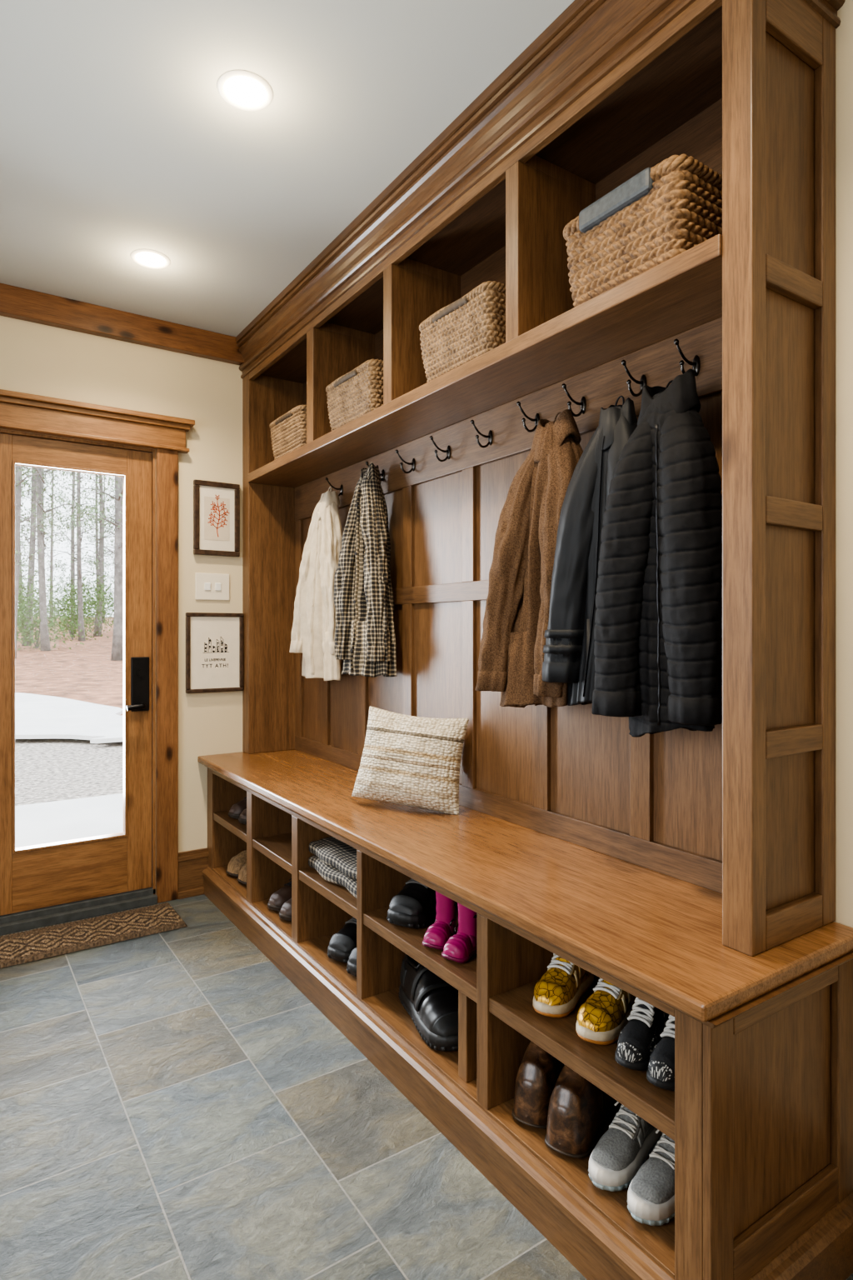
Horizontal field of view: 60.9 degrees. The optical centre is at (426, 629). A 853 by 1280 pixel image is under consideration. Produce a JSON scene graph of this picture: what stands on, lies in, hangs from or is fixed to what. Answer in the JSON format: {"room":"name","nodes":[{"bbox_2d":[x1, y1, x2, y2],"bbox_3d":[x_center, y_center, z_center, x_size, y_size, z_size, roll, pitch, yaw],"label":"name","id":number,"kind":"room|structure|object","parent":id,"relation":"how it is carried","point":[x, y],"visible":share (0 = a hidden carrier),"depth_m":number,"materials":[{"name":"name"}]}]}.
{"room":"mudroom","nodes":[
{"label":"mudroom","id":0,"kind":"room"},
{"bbox_2d":[0,315,242,852],"bbox_3d":[-2.001,-0.080,2.800,3.190,2.600,0.120,0,0,-34],"label":"wall","id":1,"kind":"structure","parent":0,"point":[36,358],"depth_m":3.32,"materials":[{"name":"beige paint"}]},
{"bbox_2d":[0,429,157,935],"bbox_3d":[-1.514,0.205,3.093,0.675,2.030,0.175,0,0,-34],"label":"door","id":2,"kind":"structure","parent":1,"relation":"in","point":[57,882],"depth_m":3.13,"materials":[{"name":"brown wood"}]},
{"bbox_2d":[0,389,194,453],"bbox_3d":[-1.479,-0.881,3.038,0.992,0.142,0.065,0,0,-34],"label":"trim","id":3,"kind":"structure","parent":1,"relation":"attached to","point":[22,412],"depth_m":3.07,"materials":[{"name":"brown wood"}]},
{"bbox_2d":[0,282,244,364],"bbox_3d":[-2.067,-1.323,2.656,2.920,0.115,0.045,0,0,-34],"label":"trim","id":4,"kind":"structure","parent":1,"relation":"attached to","point":[17,302],"depth_m":3.12,"materials":[{"name":"brown wood"}]},
{"bbox_2d":[155,448,178,903],"bbox_3d":[-1.170,0.203,3.269,0.092,2.035,0.025,0,0,-34],"label":"trim","id":5,"kind":"structure","parent":1,"relation":"attached to","point":[167,461],"depth_m":3.25,"materials":[{"name":"brown wood"}]},
{"bbox_2d":[178,847,208,899],"bbox_3d":[-1.073,1.117,3.331,0.138,0.205,0.030,0,0,-34],"label":"baseboard","id":6,"kind":"structure","parent":1,"relation":"attached to","point":[192,863],"depth_m":3.32,"materials":[{"name":"brown wood"}]},
{"bbox_2d":[195,572,229,600],"bbox_3d":[-1.000,-0.203,3.390,0.160,0.125,0.012,0,0,-34],"label":"light switch","id":7,"kind":"object","parent":1,"relation":"attached to","point":[207,586],"visible":1,"depth_m":3.39,"materials":[{"name":"beige plastic"}]},
{"bbox_2d":[185,612,243,693],"bbox_3d":[-0.989,0.105,3.390,0.268,0.370,0.023,0,0,-34],"label":"picture frame","id":8,"kind":"object","parent":1,"relation":"attached to","point":[214,641],"visible":1,"depth_m":3.39,"materials":[{"name":"white paper"}]},
{"bbox_2d":[193,479,239,556],"bbox_3d":[-0.982,-0.520,3.395,0.215,0.344,0.023,0,0,-34],"label":"picture frame","id":9,"kind":"object","parent":1,"relation":"attached to","point":[216,504],"visible":1,"depth_m":3.39,"materials":[{"name":"white paper"}]},
{"bbox_2d":[0,0,574,336],"bbox_3d":[-0.616,-1.430,0.731,3.390,0.100,5.100,0,0,-34],"label":"ceiling","id":10,"kind":"structure","parent":0,"point":[118,137],"depth_m":2.00,"materials":[{"name":"paint"}]},
{"bbox_2d":[130,249,170,269],"bbox_3d":[-1.026,-1.373,2.695,0.140,0.012,0.140,0,0,-34],"label":"recessed light","id":11,"kind":"object","parent":10,"relation":"in","point":[148,258],"visible":1,"depth_m":2.68,"materials":[{"name":"white glass"}]},
{"bbox_2d":[216,70,273,110],"bbox_3d":[-0.464,-1.373,1.856,0.140,0.012,0.140,0,0,-34],"label":"recessed light","id":12,"kind":"object","parent":10,"relation":"in","point":[242,92],"visible":1,"depth_m":1.84,"materials":[{"name":"white glass"}]},
{"bbox_2d":[0,894,852,1279],"bbox_3d":[-0.582,1.270,0.681,3.390,0.100,4.980,0,0,-34],"label":"floor","id":13,"kind":"structure","parent":0,"point":[173,1106],"depth_m":1.73,"materials":[{"name":"tile"}]},
{"bbox_2d":[0,902,187,968],"bbox_3d":[-1.514,1.210,2.795,1.093,0.014,0.290,0,0,-34],"label":"door mat","id":14,"kind":"object","parent":13,"relation":"on","point":[17,948],"visible":1,"depth_m":2.88,"materials":[{"name":"brown wicker"}]},
{"bbox_2d":[202,765,852,1279],"bbox_3d":[-0.096,0.917,2.380,0.488,0.606,2.693,0,0,-34],"label":"cabinet","id":15,"kind":"object","parent":13,"relation":"on","point":[758,1115],"visible":0.52,"depth_m":1.41,"materials":[{"name":"brown wood"}]},
{"bbox_2d":[213,810,246,842],"bbox_3d":[-0.675,0.852,3.250,0.426,0.033,0.448,0,0,-34],"label":"shelf","id":16,"kind":"object","parent":15,"relation":"attached to","point":[221,817],"depth_m":3.16,"materials":[{"name":"brown wood"}]},
{"bbox_2d":[225,850,246,877],"bbox_3d":[-0.786,1.036,3.281,0.115,0.105,0.248,0,0,45],"label":"slipper","id":17,"kind":"object","parent":15,"relation":"on","point":[236,863],"visible":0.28,"depth_m":3.20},
{"bbox_2d":[228,797,246,819],"bbox_3d":[-0.780,0.773,3.273,0.107,0.122,0.247,0,0,45],"label":"loafer","id":18,"kind":"object","parent":15,"relation":"on","point":[236,810],"visible":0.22,"depth_m":3.19,"materials":[{"name":"brown leather"}]},
{"bbox_2d":[237,863,246,884],"bbox_3d":[-0.707,1.036,3.176,0.248,0.105,0.115,0,0,-40],"label":"slipper","id":19,"kind":"object","parent":15,"relation":"on","point":[242,878],"visible":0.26,"depth_m":3.10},
{"bbox_2d":[238,808,246,824],"bbox_3d":[-0.706,0.773,3.176,0.247,0.122,0.107,0,0,-40],"label":"loafer","id":20,"kind":"object","parent":15,"relation":"on","point":[242,818],"visible":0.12,"depth_m":3.09,"materials":[{"name":"brown leather"}]},
{"bbox_2d":[252,832,291,874],"bbox_3d":[-0.408,0.852,2.851,0.426,0.033,0.398,0,0,-34],"label":"shelf","id":21,"kind":"object","parent":15,"relation":"attached to","point":[277,847],"depth_m":2.81,"materials":[{"name":"brown wood"}]},
{"bbox_2d":[267,878,291,911],"bbox_3d":[-0.521,1.028,2.887,0.107,0.122,0.247,0,0,45],"label":"loafer","id":22,"kind":"object","parent":15,"relation":"on","point":[277,900],"visible":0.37,"depth_m":2.81,"materials":[{"name":"brown leather"}]},
{"bbox_2d":[279,898,291,921],"bbox_3d":[-0.457,1.028,2.791,0.107,0.122,0.247,0,0,45],"label":"loafer","id":23,"kind":"object","parent":15,"relation":"on","point":[285,913],"visible":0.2,"depth_m":2.71,"materials":[{"name":"brown leather"}]},
{"bbox_2d":[298,867,356,919],"bbox_3d":[-0.149,0.852,2.464,0.426,0.033,0.433,0,0,-34],"label":"shelf","id":24,"kind":"object","parent":15,"relation":"attached to","point":[339,895],"depth_m":2.35,"materials":[{"name":"brown wood"}]},
{"bbox_2d":[308,836,357,898],"bbox_3d":[-0.188,0.785,2.438,0.292,0.110,0.394,0,0,-34],"label":"folded blanket","id":25,"kind":"object","parent":15,"relation":"on","point":[333,859],"visible":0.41,"depth_m":2.39,"materials":[{"name":"fabric"}]},
{"bbox_2d":[326,917,356,963],"bbox_3d":[-0.224,1.014,2.481,0.128,0.150,0.285,0,0,30],"label":"boot","id":26,"kind":"object","parent":15,"relation":"on","point":[342,943],"visible":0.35,"depth_m":2.38,"materials":[{"name":"black leather"}]},
{"bbox_2d":[346,947,356,976],"bbox_3d":[-0.140,1.014,2.365,0.128,0.150,0.285,0,0,36],"label":"boot","id":27,"kind":"object","parent":15,"relation":"on","point":[352,962],"visible":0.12,"depth_m":2.27,"materials":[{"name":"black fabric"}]},
{"bbox_2d":[386,878,436,928],"bbox_3d":[-0.007,0.759,2.137,0.128,0.150,0.285,0,0,30],"label":"boot","id":28,"kind":"object","parent":15,"relation":"on","point":[414,907],"visible":0.48,"depth_m":2.04,"materials":[{"name":"black leather"}]},
{"bbox_2d":[363,901,476,1002],"bbox_3d":[0.142,0.852,2.029,0.426,0.033,0.553,0,0,-34],"label":"shelf","id":29,"kind":"object","parent":15,"relation":"attached to","point":[462,977],"depth_m":1.91,"materials":[{"name":"brown wood"}]},
{"bbox_2d":[398,954,458,1051],"bbox_3d":[0.021,1.009,2.021,0.148,0.160,0.358,0,0,-25],"label":"shoe","id":30,"kind":"object","parent":15,"relation":"on","point":[432,1002],"visible":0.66,"depth_m":1.96,"materials":[{"name":"black leather"}]},
{"bbox_2d":[422,891,456,950],"bbox_3d":[0.037,0.751,1.931,0.076,0.166,0.118,0,0,30],"label":"boot","id":31,"kind":"object","parent":15,"relation":"on","point":[437,934],"visible":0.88,"depth_m":1.93,"materials":[{"name":"rubber"}]},
{"bbox_2d":[441,902,477,963],"bbox_3d":[0.090,0.751,1.858,0.076,0.166,0.118,0,0,39],"label":"boot","id":32,"kind":"object","parent":15,"relation":"on","point":[460,947],"visible":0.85,"depth_m":1.85,"materials":[{"name":"pink rubber"}]},
{"bbox_2d":[197,749,852,1021],"bbox_3d":[-0.105,0.598,2.381,0.504,0.030,2.684,0,0,-34],"label":"bench","id":33,"kind":"object","parent":15,"relation":"on","point":[660,934],"visible":0.77,"depth_m":1.62,"materials":[{"name":"brown wood"}]},
{"bbox_2d":[351,705,469,814],"bbox_3d":[-0.058,0.422,2.385,0.384,0.324,0.195,0,0,28],"label":"throw pillow","id":34,"kind":"object","parent":33,"relation":"on","point":[412,761],"visible":1,"depth_m":2.31,"materials":[{"name":"beige fabric"}]},
{"bbox_2d":[235,0,845,956],"bbox_3d":[-0.037,-0.398,2.431,0.337,1.962,2.676,0,0,-34],"label":"built-in shelving unit","id":35,"kind":"object","parent":33,"relation":"on","point":[610,91],"visible":0.97,"depth_m":1.57,"materials":[{"name":"brown wood"}]},
{"bbox_2d":[269,405,306,459],"bbox_3d":[-0.504,-0.828,3.148,0.262,0.186,0.367,0,0,-34],"label":"woven basket","id":36,"kind":"object","parent":35,"relation":"on","point":[288,432],"visible":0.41,"depth_m":3.05,"materials":[{"name":"wicker"}]},
{"bbox_2d":[325,359,383,430],"bbox_3d":[-0.189,-0.831,2.678,0.262,0.193,0.378,0,0,-34],"label":"woven basket","id":37,"kind":"object","parent":35,"relation":"on","point":[359,392],"visible":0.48,"depth_m":2.56,"materials":[{"name":"wicker"}]},
{"bbox_2d":[419,280,505,382],"bbox_3d":[0.170,-0.837,2.141,0.262,0.203,0.366,0,0,-34],"label":"woven basket","id":38,"kind":"object","parent":35,"relation":"on","point":[473,325],"visible":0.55,"depth_m":2.03,"materials":[{"name":"wicker"}]},
{"bbox_2d":[247,234,722,487],"bbox_3d":[-0.027,-0.713,2.453,0.296,0.041,2.484,0,0,-34],"label":"shelf","id":39,"kind":"object","parent":35,"relation":"attached to","point":[683,292],"depth_m":1.87,"materials":[{"name":"brown wood"}]},
{"bbox_2d":[295,316,722,893],"bbox_3d":[0.077,-0.054,2.510,0.058,1.275,2.503,0,0,-34],"label":"panelling","id":40,"kind":"object","parent":35,"relation":"attached to","point":[573,774],"visible":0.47,"depth_m":2.25,"materials":[{"name":"brown wood"}]},
{"bbox_2d":[325,477,343,496],"bbox_3d":[-0.396,-0.607,3.093,0.079,0.081,0.019,0,0,-34],"label":"coat hook","id":41,"kind":"object","parent":40,"relation":"attached to","point":[341,488],"visible":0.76,"depth_m":3.10,"materials":[{"name":"grey metal"}]},
{"bbox_2d":[289,486,342,680],"bbox_3d":[-0.456,-0.197,3.115,0.160,0.815,0.396,0,0,-34],"label":"jacket","id":42,"kind":"object","parent":41,"relation":"hanging from","point":[314,621],"visible":0.9,"depth_m":3.05,"materials":[{"name":"white fabric"}]},
{"bbox_2d":[365,461,384,481],"bbox_3d":[-0.201,-0.607,2.802,0.079,0.081,0.019,0,0,-34],"label":"coat hook","id":43,"kind":"object","parent":40,"relation":"attached to","point":[382,474],"visible":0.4,"depth_m":2.81,"materials":[{"name":"grey metal"}]},
{"bbox_2d":[333,461,396,677],"bbox_3d":[-0.223,-0.233,2.762,0.167,0.813,0.306,0,0,-34],"label":"jacket","id":44,"kind":"object","parent":43,"relation":"hanging from","point":[365,638],"visible":1,"depth_m":2.71,"materials":[{"name":"fabric"}]},
{"bbox_2d":[395,449,415,473],"bbox_3d":[-0.079,-0.607,2.619,0.079,0.081,0.019,0,0,-34],"label":"coat hook","id":45,"kind":"object","parent":40,"relation":"attached to","point":[412,463],"visible":1,"depth_m":2.62,"materials":[{"name":"grey metal"}]},
{"bbox_2d":[430,435,450,461],"bbox_3d":[0.044,-0.607,2.436,0.079,0.081,0.019,0,0,-34],"label":"coat hook","id":46,"kind":"object","parent":40,"relation":"attached to","point":[447,451],"visible":1,"depth_m":2.44,"materials":[{"name":"grey metal"}]},
{"bbox_2d":[470,420,493,447],"bbox_3d":[0.169,-0.607,2.249,0.079,0.081,0.019,0,0,-34],"label":"coat hook","id":47,"kind":"object","parent":40,"relation":"attached to","point":[489,436],"visible":1,"depth_m":2.25,"materials":[{"name":"grey metal"}]},
{"bbox_2d":[516,401,539,432],"bbox_3d":[0.289,-0.607,2.071,0.079,0.081,0.019,0,0,-34],"label":"coat hook","id":48,"kind":"object","parent":40,"relation":"attached to","point":[537,418],"visible":0.98,"depth_m":2.07,"materials":[{"name":"grey metal"}]},
{"bbox_2d":[562,383,586,416],"bbox_3d":[0.389,-0.607,1.921,0.079,0.081,0.019,0,0,-34],"label":"coat hook","id":49,"kind":"object","parent":40,"relation":"attached to","point":[583,402],"visible":0.97,"depth_m":1.93,"materials":[{"name":"grey metal"}]},
{"bbox_2d":[475,409,583,708],"bbox_3d":[0.292,-0.177,1.966,0.192,0.794,0.332,0,0,-34],"label":"coat","id":50,"kind":"object","parent":49,"relation":"hanging from","point":[511,659],"visible":0.72,"depth_m":1.94,"materials":[{"name":"brown fabric"}]},
{"bbox_2d":[621,360,647,396],"bbox_3d":[0.500,-0.607,1.755,0.079,0.081,0.019,0,0,-34],"label":"coat hook","id":51,"kind":"object","parent":40,"relation":"attached to","point":[643,382],"visible":0.98,"depth_m":1.75,"materials":[{"name":"grey metal"}]},
{"bbox_2d":[542,395,637,705],"bbox_3d":[0.410,-0.182,1.754,0.147,0.745,0.279,0,0,-34],"label":"jacket","id":52,"kind":"object","parent":51,"relation":"hanging from","point":[569,657],"visible":0.59,"depth_m":1.74,"materials":[{"name":"black leather"}]},
{"bbox_2d":[674,338,700,375],"bbox_3d":[0.584,-0.607,1.630,0.079,0.081,0.019,0,0,-34],"label":"coat hook","id":53,"kind":"object","parent":40,"relation":"attached to","point":[696,365],"visible":0.78,"depth_m":1.63,"materials":[{"name":"grey metal"}]},
{"bbox_2d":[591,368,722,737],"bbox_3d":[0.512,-0.158,1.584,0.163,0.797,0.302,0,0,-41],"label":"puffer jacket","id":54,"kind":"object","parent":53,"relation":"hanging from","point":[658,630],"visible":1,"depth_m":1.54,"materials":[{"name":"black fabric"}]},
{"bbox_2d":[563,153,722,307],"bbox_3d":[0.509,-0.844,1.634,0.268,0.217,0.347,0,0,-34],"label":"woven basket","id":55,"kind":"object","parent":35,"relation":"on","point":[670,207],"visible":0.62,"depth_m":1.51,"materials":[{"name":"brown wicker"}]},
{"bbox_2d":[512,1040,564,1128],"bbox_3d":[0.278,1.010,1.676,0.099,0.159,0.228,0,0,35],"label":"shoe","id":56,"kind":"object","parent":15,"relation":"on","point":[538,1072],"visible":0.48,"depth_m":1.60,"materials":[{"name":"brown leather"}]},
{"bbox_2d":[533,953,594,1017],"bbox_3d":[0.314,0.750,1.647,0.087,0.168,0.243,0,0,34],"label":"sneaker","id":57,"kind":"object","parent":15,"relation":"on","point":[560,989],"visible":0.49,"depth_m":1.58,"materials":[{"name":"yellow leather"}]},
{"bbox_2d":[545,1065,613,1158],"bbox_3d":[0.337,1.010,1.589,0.099,0.159,0.228,0,0,33],"label":"shoe","id":58,"kind":"object","parent":15,"relation":"on","point":[579,1111],"visible":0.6,"depth_m":1.51,"materials":[{"name":"brown leather"}]},
{"bbox_2d":[489,975,674,1140],"bbox_3d":[0.459,0.852,1.556,0.426,0.033,0.505,0,0,-34],"label":"shelf","id":59,"kind":"object","parent":15,"relation":"attached to","point":[512,1002],"depth_m":1.44,"materials":[{"name":"brown wood"}]},
{"bbox_2d":[575,977,636,1044],"bbox_3d":[0.395,0.750,1.540,0.087,0.168,0.243,0,0,41],"label":"sneaker","id":60,"kind":"object","parent":15,"relation":"on","point":[603,1016],"visible":0.45,"depth_m":1.48,"materials":[{"name":"yellow leather"}]},
{"bbox_2d":[588,1101,663,1191],"bbox_3d":[0.420,1.022,1.496,0.274,0.133,0.088,0,0,-45],"label":"sneaker","id":61,"kind":"object","parent":15,"relation":"on","point":[621,1152],"visible":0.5,"depth_m":1.45,"materials":[{"name":"grey fabric"}]},
{"bbox_2d":[615,997,669,1070],"bbox_3d":[0.434,0.759,1.444,0.076,0.150,0.209,0,0,37],"label":"sneaker","id":62,"kind":"object","parent":15,"relation":"on","point":[637,1040],"visible":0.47,"depth_m":1.40,"materials":[{"name":"black fabric"}]},
{"bbox_2d":[626,1129,674,1225],"bbox_3d":[0.478,1.022,1.412,0.274,0.133,0.088,0,0,-41],"label":"sneaker","id":63,"kind":"object","parent":15,"relation":"on","point":[651,1193],"visible":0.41,"depth_m":1.35,"materials":[{"name":"grey fabric"}]},
{"bbox_2d":[646,1015,674,1090],"bbox_3d":[0.481,0.759,1.382,0.076,0.150,0.209,0,0,41],"label":"sneaker","id":64,"kind":"object","parent":15,"relation":"on","point":[661,1069],"visible":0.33,"depth_m":1.32,"materials":[{"name":"black fabric"}]},
{"bbox_2d":[834,0,852,927],"bbox_3d":[0.723,-0.080,1.688,0.100,2.600,5.000,0,0,-34],"label":"wall","id":65,"kind":"structure","parent":0,"point":[844,32],"depth_m":1.44,"materials":[{"name":"beige paint"}]},
{"label":"outside","id":66,"kind":"structure","parent":0,"visible":0},
{"bbox_2d":[15,616,123,715],"bbox_3d":[-24.094,-0.250,53.968,100.000,3.340,109.500,0,0,-34],"label":"ground","id":67,"kind":"structure","parent":66,"point":[87,673],"depth_m":20.03,"materials":[{"name":"brown soil"}]},
{"bbox_2d":[15,465,31,573],"bbox_3d":[-23.681,-7.138,40.910,3.317,15.014,3.845,0,0,-6],"label":"pine tree","id":68,"kind":"object","parent":67,"relation":"on","point":[15,466],"visible":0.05,"depth_m":41.07,"materials":[{"name":"grey plant"}]},
{"bbox_2d":[16,468,31,626],"bbox_3d":[-31.956,-7.721,56.505,2.945,15.016,3.852,0,0,-33],"label":"pine tree","id":69,"kind":"object","parent":67,"relation":"on","point":[22,468],"visible":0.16,"depth_m":56.59,"materials":[{"name":"grey plant"}]},
{"bbox_2d":[20,477,31,499],"bbox_3d":[-20.415,-6.883,33.827,4.741,15.016,3.624,0,0,-40],"label":"pine tree","id":70,"kind":"object","parent":67,"relation":"on","point":[23,477],"visible":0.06,"depth_m":34.30,"materials":[{"name":"grey plant"}]},
{"bbox_2d":[16,552,55,641],"bbox_3d":[-20.650,-1.560,34.224,5.899,6.409,6.468,0,0,-34],"label":"bush","id":71,"kind":"object","parent":67,"relation":"on","point":[20,552],"visible":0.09,"depth_m":35.22,"materials":[{"name":"green plant"}]},
{"bbox_2d":[15,467,59,629],"bbox_3d":[-26.467,-7.379,47.650,4.306,15.015,4.340,0,0,-11],"label":"pine tree","id":72,"kind":"object","parent":67,"relation":"on","point":[20,557],"visible":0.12,"depth_m":47.46,"materials":[{"name":"grey plant"}]},
{"bbox_2d":[21,470,60,618],"bbox_3d":[-34.583,-8.010,65.361,3.070,15.014,3.795,0,0,34],"label":"pine tree","id":73,"kind":"object","parent":67,"relation":"on","point":[51,471],"visible":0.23,"depth_m":65.16,"materials":[{"name":"grey plant"}]},
{"bbox_2d":[15,465,68,645],"bbox_3d":[-17.037,-6.745,30.980,4.714,15.016,3.604,0,0,39],"label":"pine tree","id":74,"kind":"object","parent":67,"relation":"on","point":[33,503],"visible":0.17,"depth_m":30.91,"materials":[{"name":"grey plant"}]},
{"bbox_2d":[15,465,79,658],"bbox_3d":[-13.728,-6.492,23.877,3.523,15.015,3.551,0,0,18],"label":"pine tree","id":75,"kind":"object","parent":67,"relation":"on","point":[18,487],"visible":0.23,"depth_m":23.85,"materials":[{"name":"grey plant"}]},
{"bbox_2d":[19,468,77,582],"bbox_3d":[-20.344,-7.013,38.510,3.848,15.014,3.401,0,0,17],"label":"pine tree","id":76,"kind":"object","parent":67,"relation":"on","point":[42,483],"visible":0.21,"depth_m":38.50,"materials":[{"name":"grey plant"}]},
{"bbox_2d":[23,470,75,626],"bbox_3d":[-28.512,-7.624,55.217,3.227,15.016,4.221,0,0,35],"label":"pine tree","id":77,"kind":"object","parent":67,"relation":"on","point":[52,553],"visible":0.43,"depth_m":55.04,"materials":[{"name":"grey plant"}]},
{"bbox_2d":[15,466,84,651],"bbox_3d":[-14.609,-6.611,27.668,3.255,15.016,4.257,0,0,-30],"label":"pine tree","id":78,"kind":"object","parent":67,"relation":"on","point":[44,634],"visible":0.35,"depth_m":27.63,"materials":[{"name":"grey plant"}]},
{"bbox_2d":[16,566,88,650],"bbox_3d":[-15.934,-0.541,28.867,4.640,4.670,5.220,0,0,-34],"label":"bush","id":79,"kind":"object","parent":67,"relation":"on","point":[29,628],"visible":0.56,"depth_m":29.05,"materials":[{"name":"green plant"}]},
{"bbox_2d":[16,561,89,632],"bbox_3d":[-24.009,-1.548,44.081,5.712,5.491,6.502,0,0,3],"label":"bush","id":80,"kind":"object","parent":67,"relation":"on","point":[48,608],"visible":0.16,"depth_m":44.19,"materials":[{"name":"green plant"}]},
{"bbox_2d":[15,738,123,805],"bbox_3d":[-3.953,1.390,7.703,26.000,0.050,5.200,0,0,-34],"label":"gravel bed","id":81,"kind":"object","parent":67,"relation":"on","point":[47,770],"visible":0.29,"depth_m":7.05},
{"bbox_2d":[32,565,111,631],"bbox_3d":[-24.554,-1.855,50.661,6.072,6.026,6.270,0,0,39],"label":"bush","id":82,"kind":"object","parent":67,"relation":"on","point":[59,566],"visible":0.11,"depth_m":50.29,"materials":[{"name":"green plant"}]},
{"bbox_2d":[33,566,114,639],"bbox_3d":[-17.968,-0.561,37.056,4.473,5.383,4.687,0,0,23],"label":"bush","id":83,"kind":"object","parent":67,"relation":"on","point":[67,599],"visible":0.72,"depth_m":36.95,"materials":[{"name":"green plant"}]},
{"bbox_2d":[45,469,106,633],"bbox_3d":[-21.829,-7.216,44.859,3.991,15.015,3.960,0,0,15],"label":"pine tree","id":84,"kind":"object","parent":67,"relation":"on","point":[72,542],"visible":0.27,"depth_m":44.54,"materials":[{"name":"grey plant"}]},
{"bbox_2d":[56,470,95,581],"bbox_3d":[-29.492,-7.818,61.598,3.885,15.014,3.434,0,0,-5],"label":"pine tree","id":85,"kind":"object","parent":67,"relation":"on","point":[76,476],"visible":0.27,"depth_m":61.37,"materials":[{"name":"grey plant"}]},
{"bbox_2d":[47,570,114,635],"bbox_3d":[-19.205,-1.442,42.503,5.305,4.444,5.418,0,0,-34],"label":"bush","id":86,"kind":"object","parent":67,"relation":"on","point":[98,587],"visible":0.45,"depth_m":42.02,"materials":[{"name":"green plant"}]},
{"bbox_2d":[53,472,114,641],"bbox_3d":[-16.927,-6.864,35.335,3.833,15.014,3.393,0,0,7],"label":"pine tree","id":87,"kind":"object","parent":67,"relation":"on","point":[80,605],"visible":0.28,"depth_m":35.13,"materials":[{"name":"grey plant"}]},
{"bbox_2d":[54,472,114,636],"bbox_3d":[-18.994,-7.078,41.707,4.669,15.015,4.706,0,0,-35],"label":"pine tree","id":88,"kind":"object","parent":67,"relation":"on","point":[102,526],"visible":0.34,"depth_m":41.84,"materials":[{"name":"grey plant"}]},
{"bbox_2d":[50,475,123,660],"bbox_3d":[-10.353,-6.432,24.105,4.644,15.016,3.550,0,0,-38],"label":"pine tree","id":89,"kind":"object","parent":67,"relation":"on","point":[117,642],"visible":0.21,"depth_m":24.09,"materials":[{"name":"grey plant"}]},
{"bbox_2d":[68,473,114,629],"bbox_3d":[-23.703,-7.454,52.358,3.550,15.016,4.644,0,0,3],"label":"pine tree","id":90,"kind":"object","parent":67,"relation":"on","point":[96,552],"visible":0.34,"depth_m":52.40,"materials":[{"name":"grey plant"}]},
{"bbox_2d":[83,478,114,623],"bbox_3d":[-31.245,-8.082,70.113,4.536,15.015,4.500,0,0,17],"label":"pine tree","id":91,"kind":"object","parent":67,"relation":"on","point":[104,501],"visible":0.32,"depth_m":69.86,"materials":[{"name":"grey plant"}]},
{"bbox_2d":[87,476,123,639],"bbox_3d":[-13.622,-6.709,31.985,4.828,15.014,3.906,0,0,9],"label":"pine tree","id":92,"kind":"object","parent":67,"relation":"on","point":[102,493],"visible":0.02,"depth_m":31.70,"materials":[{"name":"grey plant"}]},
{"bbox_2d":[96,475,114,573],"bbox_3d":[-20.580,-7.311,49.263,4.146,15.016,5.424,0,0,-39],"label":"pine tree","id":93,"kind":"object","parent":67,"relation":"on","point":[104,563],"visible":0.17,"depth_m":49.51,"materials":[{"name":"grey plant"}]},
{"bbox_2d":[101,591,114,632],"bbox_3d":[-19.474,-1.332,47.014,4.540,4.192,4.747,0,0,21],"label":"bush","id":94,"kind":"object","parent":67,"relation":"on","point":[112,592],"visible":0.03,"depth_m":46.20,"materials":[{"name":"green plant"}]},
{"bbox_2d":[102,480,114,534],"bbox_3d":[-15.845,-6.966,39.713,3.824,15.015,3.794,0,0,-29],"label":"pine tree","id":95,"kind":"object","parent":67,"relation":"on","point":[114,481],"visible":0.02,"depth_m":39.77,"materials":[{"name":"grey plant"}]},
{"bbox_2d":[105,476,114,583],"bbox_3d":[-25.383,-7.707,60.124,2.994,15.014,3.701,0,0,-18],"label":"pine tree","id":96,"kind":"object","parent":67,"relation":"on","point":[113,477],"visible":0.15,"depth_m":60.06,"materials":[{"name":"grey plant"}]},
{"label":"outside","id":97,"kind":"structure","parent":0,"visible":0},
{"bbox_2d":[15,692,123,743],"bbox_3d":[-7.684,1.285,11.318,29.497,0.050,8.454,0,0,-23],"label":"snow","id":98,"kind":"object","parent":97,"point":[37,716],"visible":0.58,"depth_m":10.20,"materials":[{"name":"white snow"}]},
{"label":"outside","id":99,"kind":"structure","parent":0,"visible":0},
{"bbox_2d":[15,793,123,847],"bbox_3d":[-2.232,1.295,4.234,9.000,0.050,2.480,0,0,-34],"label":"snow","id":100,"kind":"structure","parent":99,"point":[64,820],"depth_m":4.83,"materials":[{"name":"white snow"}]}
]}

